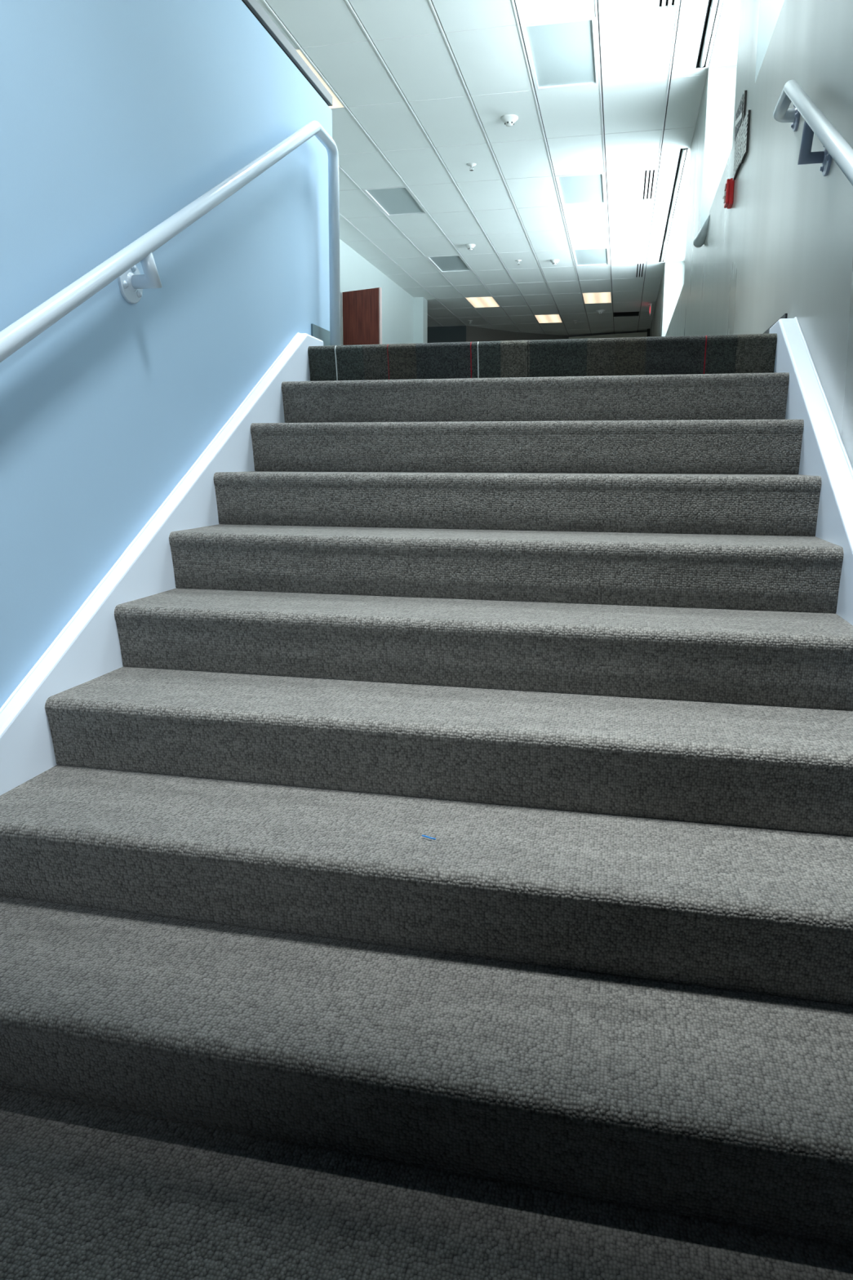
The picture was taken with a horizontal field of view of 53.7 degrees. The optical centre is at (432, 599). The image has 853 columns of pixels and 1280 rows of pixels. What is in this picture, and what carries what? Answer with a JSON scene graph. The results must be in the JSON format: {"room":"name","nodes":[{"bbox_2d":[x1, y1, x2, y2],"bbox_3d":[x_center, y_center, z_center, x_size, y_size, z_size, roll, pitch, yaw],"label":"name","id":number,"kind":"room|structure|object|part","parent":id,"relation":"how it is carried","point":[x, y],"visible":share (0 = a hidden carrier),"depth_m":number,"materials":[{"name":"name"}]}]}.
{"room":"office building stairwell","nodes":[
{"label":"office building stairwell","id":0,"kind":"room"},
{"bbox_2d":[0,0,333,707],"bbox_3d":[-1.191,-0.383,1.170,0.149,2.924,6.097,2,10,12],"label":"wall","id":1,"kind":"structure","parent":0,"point":[117,116],"depth_m":2.33,"materials":[{"name":"blue paint"}]},
{"bbox_2d":[0,332,323,795],"bbox_3d":[-0.828,-0.058,2.468,0.047,1.760,2.957,2,10,12],"label":"baseboard","id":2,"kind":"structure","parent":1,"relation":"attached to","point":[87,648],"depth_m":2.32,"materials":[{"name":"white paint"}]},
{"bbox_2d":[0,120,340,362],"bbox_3d":[-0.913,-0.529,1.862,0.098,2.322,4.219,2,10,12],"label":"handrail","id":3,"kind":"object","parent":1,"relation":"attached to","point":[122,266],"visible":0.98,"depth_m":2.34,"materials":[{"name":"white metal"}]},
{"bbox_2d":[311,324,329,346],"bbox_3d":[-0.498,-1.182,3.874,0.008,0.115,0.328,2,10,12],"label":"trim","id":4,"kind":"structure","parent":1,"relation":"attached to","point":[317,331],"depth_m":3.81,"materials":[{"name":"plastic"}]},
{"bbox_2d":[339,239,427,345],"bbox_3d":[-3.520,-4.040,12.560,4.120,2.970,12.900,2,10,12],"label":"wall","id":5,"kind":"structure","parent":0,"point":[404,316],"depth_m":15.93,"materials":[{"name":"paint"}]},
{"bbox_2d":[342,287,382,345],"bbox_3d":[-1.122,-3.746,13.234,0.730,2.134,0.114,6,11,31],"label":"door leaf","id":6,"kind":"structure","parent":5,"relation":"in","point":[362,308],"depth_m":13.11,"materials":[{"name":"brown wood"}]},
{"bbox_2d":[0,1088,852,1279],"bbox_3d":[-0.469,1.226,-0.212,1.977,0.200,3.236,2,10,12],"label":"floor","id":7,"kind":"structure","parent":0,"point":[87,1192],"depth_m":1.21,"materials":[{"name":"grey carpet"}]},
{"bbox_2d":[0,333,852,1246],"bbox_3d":[0.187,-0.027,2.634,1.868,1.758,3.000,2,10,12],"label":"staircase","id":8,"kind":"structure","parent":7,"relation":"on","point":[560,615],"depth_m":1.72,"materials":[{"name":"carpet"}]},
{"bbox_2d":[422,835,435,839],"bbox_3d":[-0.008,0.466,1.647,0.031,0.004,0.005,5,11,29],"label":"scrap","id":9,"kind":"object","parent":8,"relation":"on","point":[430,837],"visible":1,"depth_m":1.64,"materials":[{"name":"blue"}]},
{"bbox_2d":[426,325,466,342],"bbox_3d":[-1.246,-5.620,22.247,4.340,2.970,0.250,2,10,12],"label":"wall","id":10,"kind":"structure","parent":0,"point":[451,333],"depth_m":21.57,"materials":[{"name":"stone"}]},
{"bbox_2d":[256,0,709,336],"bbox_3d":[-1.148,-5.424,11.234,9.510,0.256,27.100,2,10,12],"label":"ceiling","id":11,"kind":"structure","parent":0,"point":[424,87],"depth_m":9.13,"materials":[{"name":"tile"}]},
{"bbox_2d":[295,48,345,109],"bbox_3d":[-1.269,-4.729,7.702,0.586,0.022,1.211,2,10,12],"label":"recessed light","id":12,"kind":"object","parent":11,"relation":"in","point":[337,104],"visible":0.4,"depth_m":7.71,"materials":[{"name":"white plastic"}]},
{"bbox_2d":[362,186,427,216],"bbox_3d":[-0.482,-5.304,11.227,0.586,0.023,1.211,2,10,12],"label":"recessed light","id":13,"kind":"object","parent":11,"relation":"in","point":[395,201],"visible":1,"depth_m":11.24,"materials":[{"name":"white metal"}]},
{"bbox_2d":[426,255,471,272],"bbox_3d":[0.304,-5.879,14.752,0.586,0.023,1.211,2,10,12],"label":"ceiling vent","id":14,"kind":"object","parent":11,"relation":"in","point":[446,264],"visible":1,"depth_m":14.80,"materials":[{"name":"white metal"}]},
{"bbox_2d":[466,244,475,250],"bbox_3d":[0.604,-5.620,13.457,0.158,0.077,0.158,2,10,12],"label":"smoke detector","id":15,"kind":"object","parent":11,"relation":"attached to","point":[470,246],"visible":1,"depth_m":13.41,"materials":[{"name":"white plastic"}]},
{"bbox_2d":[466,162,475,170],"bbox_3d":[0.452,-5.027,9.800,0.110,0.065,0.110,2,10,12],"label":"sprinkler head","id":16,"kind":"object","parent":11,"relation":"attached to","point":[470,164],"visible":1,"depth_m":9.78},
{"bbox_2d":[465,296,499,307],"bbox_3d":[1.091,-6.454,18.278,0.586,0.022,1.211,2,10,12],"label":"recessed light","id":17,"kind":"object","parent":11,"relation":"in","point":[489,301],"visible":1,"depth_m":18.29,"materials":[{"name":"white metal"}]},
{"bbox_2d":[500,114,518,126],"bbox_3d":[0.771,-4.802,8.469,0.176,0.077,0.176,2,10,12],"label":"smoke detector","id":18,"kind":"object","parent":11,"relation":"attached to","point":[508,120],"visible":1,"depth_m":8.43,"materials":[{"name":"white plastic"}]},
{"bbox_2d":[534,314,562,323],"bbox_3d":[2.806,-6.791,20.370,0.586,0.022,1.211,2,10,12],"label":"recessed light","id":19,"kind":"object","parent":11,"relation":"in","point":[548,318],"visible":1,"depth_m":20.37,"materials":[{"name":"white metal"}]},
{"bbox_2d":[550,258,559,265],"bbox_3d":[2.095,-5.777,14.447,0.158,0.077,0.158,2,10,12],"label":"smoke detector","id":20,"kind":"object","parent":11,"relation":"attached to","point":[554,261],"visible":1,"depth_m":14.41,"materials":[{"name":"white plastic"}]},
{"bbox_2d":[520,17,599,90],"bbox_3d":[1.112,-4.637,7.185,0.586,0.023,1.211,2,10,12],"label":"recessed light","id":21,"kind":"object","parent":11,"relation":"in","point":[563,54],"visible":1,"depth_m":7.15,"materials":[{"name":"white metal"}]},
{"bbox_2d":[555,173,606,205],"bbox_3d":[1.899,-5.212,10.711,0.586,0.023,1.211,2,10,12],"label":"recessed light","id":22,"kind":"object","parent":11,"relation":"in","point":[586,188],"visible":1,"depth_m":10.71,"materials":[{"name":"white metal"}]},
{"bbox_2d":[572,248,609,266],"bbox_3d":[2.686,-5.787,14.236,0.586,0.023,1.211,2,10,12],"label":"recessed light","id":23,"kind":"object","parent":11,"relation":"in","point":[597,256],"visible":1,"depth_m":14.25,"materials":[{"name":"white metal"}]},
{"bbox_2d":[582,292,611,303],"bbox_3d":[3.473,-6.362,17.762,0.586,0.022,1.211,2,10,12],"label":"recessed light","id":24,"kind":"object","parent":11,"relation":"in","point":[594,297],"visible":1,"depth_m":17.72,"materials":[{"name":"white metal"}]},
{"bbox_2d":[595,309,605,314],"bbox_3d":[3.838,-6.554,19.223,0.211,0.077,0.211,2,10,12],"label":"smoke detector","id":25,"kind":"object","parent":11,"relation":"attached to","point":[599,311],"visible":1,"depth_m":19.17,"materials":[{"name":"white plastic"}]},
{"bbox_2d":[613,311,639,316],"bbox_3d":[4.527,-6.675,19.692,0.586,0.021,0.604,2,10,12],"label":"ceiling vent","id":26,"kind":"object","parent":11,"relation":"in","point":[620,313],"visible":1,"depth_m":19.71,"materials":[{"name":"metal"}]},
{"bbox_2d":[635,263,645,278],"bbox_3d":[3.750,-5.948,15.237,0.162,0.021,1.211,2,10,12],"label":"ceiling vent","id":27,"kind":"object","parent":11,"relation":"in","point":[640,268],"visible":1,"depth_m":15.26,"materials":[{"name":"white metal"}]},
{"bbox_2d":[640,168,657,200],"bbox_3d":[2.701,-5.181,10.537,0.162,0.021,1.211,2,10,12],"label":"ceiling vent","id":28,"kind":"object","parent":11,"relation":"in","point":[649,176],"visible":1,"depth_m":10.52,"materials":[{"name":"white metal"}]},
{"bbox_2d":[648,303,653,315],"bbox_3d":[4.773,-6.340,18.426,0.120,0.235,0.300,2,10,12],"label":"exit sign","id":29,"kind":"object","parent":11,"relation":"hanging from","point":[651,304],"visible":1,"depth_m":18.33,"materials":[{"name":"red plastic"}]},
{"bbox_2d":[655,0,678,10],"bbox_3d":[1.652,-4.415,5.836,0.162,0.021,1.211,2,10,12],"label":"ceiling vent","id":30,"kind":"object","parent":11,"relation":"in","point":[660,4],"visible":1,"depth_m":6.37,"materials":[{"name":"white metal"}]},
{"bbox_2d":[658,147,690,262],"bbox_3d":[3.372,-5.439,11.898,0.105,0.112,5.470,2,10,12],"label":"lamp","id":31,"kind":"object","parent":11,"relation":"attached to","point":[684,153],"visible":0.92,"depth_m":11.09,"materials":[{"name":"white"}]},
{"bbox_2d":[696,0,723,68],"bbox_3d":[1.827,-4.310,4.973,0.105,0.112,4.960,2,10,12],"label":"lamp","id":32,"kind":"object","parent":11,"relation":"attached to","point":[714,6],"visible":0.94,"depth_m":6.79,"materials":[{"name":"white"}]},
{"bbox_3d":[1.865,-4.311,4.964,0.026,0.106,4.960,2,10,12],"label":"trim","id":33,"kind":"part","parent":32,"relation":"part of","materials":[{"name":"white metal"}]},
{"bbox_2d":[466,325,573,342],"bbox_3d":[2.962,-5.689,22.749,3.660,2.970,3.050,2,10,12],"label":"wall","id":34,"kind":"structure","parent":0,"point":[473,334],"depth_m":22.16,"materials":[{"name":"beige paint"}]},
{"bbox_2d":[568,332,647,338],"bbox_3d":[4.675,-5.659,22.785,2.171,2.870,0.193,5,10,27],"label":"wall","id":35,"kind":"structure","parent":0,"point":[636,334],"depth_m":22.35,"materials":[{"name":"paint"}]},
{"bbox_2d":[649,0,852,468],"bbox_3d":[3.279,-2.942,10.651,0.428,4.938,27.100,2,10,12],"label":"wall","id":36,"kind":"structure","parent":0,"point":[784,245],"depth_m":3.88,"materials":[{"name":"grey paint"}]},
{"bbox_2d":[647,328,650,337],"bbox_3d":[5.640,-5.598,22.244,0.072,2.930,0.300,2,10,12],"label":"trim","id":37,"kind":"structure","parent":36,"relation":"attached to","point":[648,330],"depth_m":21.88,"materials":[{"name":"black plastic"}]},
{"bbox_2d":[693,213,710,248],"bbox_3d":[2.258,-3.047,6.954,0.088,0.169,0.490,1,9,3],"label":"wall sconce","id":38,"kind":"object","parent":36,"relation":"attached to","point":[699,241],"visible":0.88,"depth_m":7.00,"materials":[{"name":"grey metal"}]},
{"bbox_2d":[723,177,734,208],"bbox_3d":[1.848,-2.534,5.263,0.055,0.150,0.110,2,10,12],"label":"fire alarm box","id":39,"kind":"object","parent":36,"relation":"attached to","point":[728,195],"visible":0.98,"depth_m":5.21,"materials":[{"name":"red metal"}]},
{"bbox_3d":[1.826,-2.512,5.271,0.011,0.060,0.074,2,10,12],"label":"pull handle","id":40,"kind":"part","parent":39,"relation":"part of","materials":[{"name":"white plastic"}]},
{"bbox_2d":[733,89,746,179],"bbox_3d":[1.809,-2.728,4.968,0.020,0.383,0.335,2,10,12],"label":"picture frame","id":41,"kind":"object","parent":36,"relation":"attached to","point":[741,112],"visible":0.98,"depth_m":4.92,"materials":[{"name":"black plastic"}]},
{"bbox_2d":[734,93,743,139],"bbox_3d":[1.800,-2.832,4.953,0.001,0.149,0.311,2,10,12],"label":"picture","id":42,"kind":"object","parent":41,"relation":"attached to","point":[740,114],"depth_m":4.92,"materials":[{"name":"white paper"}]},
{"bbox_2d":[740,109,751,164],"bbox_3d":[1.749,-2.584,4.711,0.018,0.215,0.210,2,10,12],"label":"paper notice","id":43,"kind":"object","parent":36,"relation":"attached to","point":[746,124],"visible":1,"depth_m":4.65,"materials":[{"name":"white paper"}]},
{"bbox_2d":[763,313,787,333],"bbox_3d":[3.688,-2.754,13.599,0.008,0.100,21.300,2,10,12],"label":"trim","id":44,"kind":"structure","parent":36,"relation":"attached to","point":[785,315],"depth_m":3.51,"materials":[{"name":"plastic"}]},
{"bbox_2d":[768,316,852,625],"bbox_3d":[1.051,0.014,2.061,0.066,1.760,2.957,2,10,12],"label":"baseboard","id":45,"kind":"structure","parent":36,"relation":"attached to","point":[824,454],"depth_m":2.47,"materials":[{"name":"white paint"}]},
{"bbox_2d":[773,80,852,186],"bbox_3d":[0.924,-0.463,1.471,0.098,2.330,4.236,2,10,12],"label":"handrail","id":46,"kind":"object","parent":36,"relation":"attached to","point":[836,147],"visible":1,"depth_m":2.69,"materials":[{"name":"white metal"}]}
]}

